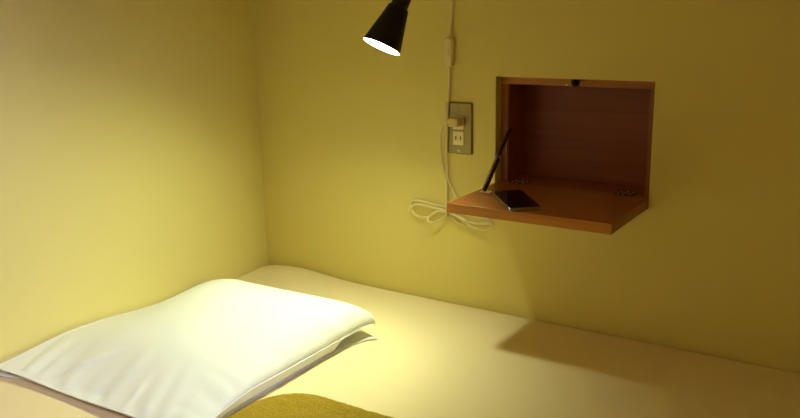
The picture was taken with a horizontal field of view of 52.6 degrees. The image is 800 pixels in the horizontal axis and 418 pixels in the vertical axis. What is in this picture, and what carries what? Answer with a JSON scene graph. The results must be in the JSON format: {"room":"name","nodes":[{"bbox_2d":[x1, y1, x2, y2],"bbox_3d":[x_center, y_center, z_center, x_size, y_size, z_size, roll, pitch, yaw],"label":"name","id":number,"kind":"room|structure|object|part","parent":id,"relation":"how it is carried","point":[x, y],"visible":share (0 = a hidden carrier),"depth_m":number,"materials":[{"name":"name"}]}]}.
{"room":"dormitory","nodes":[
{"label":"dormitory","id":0,"kind":"room"},
{"bbox_2d":[0,0,267,371],"bbox_3d":[-1.270,-0.259,0.958,0.150,2.400,3.300,8,17,32],"label":"wall","id":1,"kind":"structure","parent":0,"point":[131,175],"depth_m":1.84,"materials":[{"name":"paint"}]},
{"bbox_2d":[252,0,799,373],"bbox_3d":[0.907,-0.412,1.398,3.000,2.400,0.150,8,17,32],"label":"wall","id":2,"kind":"structure","parent":0,"point":[350,127],"depth_m":1.78,"materials":[{"name":"paint"}]},
{"bbox_2d":[363,0,492,230],"bbox_3d":[0.026,-0.308,1.752,0.232,0.771,0.315,11,18,39],"label":"wall lamp","id":3,"kind":"object","parent":2,"relation":"attached to","point":[386,34],"depth_m":1.68,"materials":[{"name":"black metal"}]},
{"bbox_2d":[444,37,453,66],"bbox_3d":[0.112,-0.357,1.843,0.020,0.065,0.016,8,17,32],"label":"switch","id":4,"kind":"object","parent":3,"relation":"attached to","point":[448,41],"depth_m":1.84,"materials":[{"name":"white plastic"}]},
{"bbox_3d":[0.107,-0.315,1.848,0.229,0.736,0.037,8,17,32],"label":"power cord","id":5,"kind":"part","parent":3,"relation":"part of","materials":[{"name":"white plastic"}]},
{"bbox_2d":[446,102,472,154],"bbox_3d":[0.137,-0.187,1.877,0.069,0.120,0.008,8,17,32],"label":"wall outlet","id":6,"kind":"object","parent":2,"relation":"attached to","point":[460,139],"visible":0.95,"depth_m":1.87,"materials":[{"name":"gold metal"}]},
{"bbox_2d":[453,131,463,144],"bbox_3d":[0.136,-0.165,1.880,0.028,0.032,0.003,8,17,32],"label":"socket","id":7,"kind":"object","parent":6,"relation":"attached to","point":[458,136],"depth_m":1.88,"materials":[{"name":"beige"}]},
{"bbox_2d":[453,115,463,129],"bbox_3d":[0.135,-0.200,1.871,0.028,0.032,0.003,8,17,32],"label":"socket","id":8,"kind":"object","parent":6,"relation":"attached to","point":[462,116],"depth_m":1.87,"materials":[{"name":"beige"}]},
{"bbox_2d":[447,77,654,234],"bbox_3d":[0.337,-0.136,1.699,0.351,0.263,0.350,8,17,32],"label":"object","id":9,"kind":"object","parent":2,"relation":"attached to","point":[580,149],"visible":0.89,"depth_m":1.81,"materials":[{"name":"brown wood"}]},
{"bbox_3d":[0.265,-0.173,1.893,0.016,0.244,0.098,8,17,32],"label":"panel","id":10,"kind":"part","parent":9,"relation":"part of","materials":[{"name":"brown wood"}]},
{"bbox_2d":[492,190,540,210],"bbox_3d":[0.238,-0.018,1.671,0.067,0.008,0.155,-3,14,-6],"label":"smartphone","id":11,"kind":"object","parent":9,"relation":"on","point":[512,200],"visible":1,"depth_m":1.65,"materials":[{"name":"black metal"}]},
{"bbox_3d":[0.313,-0.010,1.690,0.350,0.021,0.248,8,17,32],"label":"flap door","id":12,"kind":"part","parent":9,"relation":"part of","materials":[{"name":"brown wood"}]},
{"bbox_3d":[0.372,-0.269,1.728,0.014,0.014,0.011,8,17,32],"label":"catch knob","id":13,"kind":"part","parent":9,"relation":"part of","materials":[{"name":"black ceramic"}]},
{"bbox_3d":[0.407,-0.046,1.831,0.318,0.021,0.098,8,17,32],"label":"panel","id":14,"kind":"part","parent":9,"relation":"part of","materials":[{"name":"brown wood"}]},
{"bbox_3d":[0.403,-0.281,1.772,0.351,0.018,0.098,8,17,32],"label":"panel","id":15,"kind":"part","parent":9,"relation":"part of","materials":[{"name":"brown wood"}]},
{"bbox_3d":[0.430,-0.174,1.839,0.318,0.223,0.006,8,17,32],"label":"panel","id":16,"kind":"part","parent":9,"relation":"part of","materials":[{"name":"brown wood"}]},
{"bbox_3d":[0.546,-0.135,1.715,0.016,0.244,0.098,8,17,32],"label":"panel","id":17,"kind":"part","parent":9,"relation":"part of","materials":[{"name":"brown wood"}]},
{"bbox_3d":[0.075,1.137,0.422,3.300,0.100,3.300,8,17,32],"label":"floor","id":18,"kind":"structure","parent":0,"visible":0},
{"bbox_3d":[0.200,0.705,1.432,2.024,0.244,1.020,8,17,32],"label":"platform bed","id":19,"kind":"object","parent":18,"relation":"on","visible":0},
{"bbox_3d":[0.192,0.485,1.402,1.980,0.191,0.972,8,17,32],"label":"mattress","id":20,"kind":"object","parent":19,"relation":"on","visible":0},
{"bbox_2d":[0,265,799,417],"bbox_3d":[0.193,0.466,1.399,1.996,0.205,0.993,8,17,32],"label":"sheet","id":21,"kind":"object","parent":20,"relation":"on","point":[428,358],"visible":0.56,"depth_m":1.59,"materials":[{"name":"beige fabric"}]},
{"bbox_2d":[0,279,376,417],"bbox_3d":[-0.420,0.256,1.714,0.569,0.100,0.596,8,17,32],"label":"pillow","id":22,"kind":"object","parent":21,"relation":"on","point":[210,349],"visible":1,"depth_m":1.61,"materials":[{"name":"white fabric"}]},
{"bbox_2d":[229,393,393,417],"bbox_3d":[-0.057,0.403,1.164,0.600,0.062,0.354,8,17,32],"label":"folded blanket","id":23,"kind":"object","parent":21,"relation":"on","point":[294,405],"visible":1,"depth_m":1.34,"materials":[{"name":"yellow fabric"}]}
]}

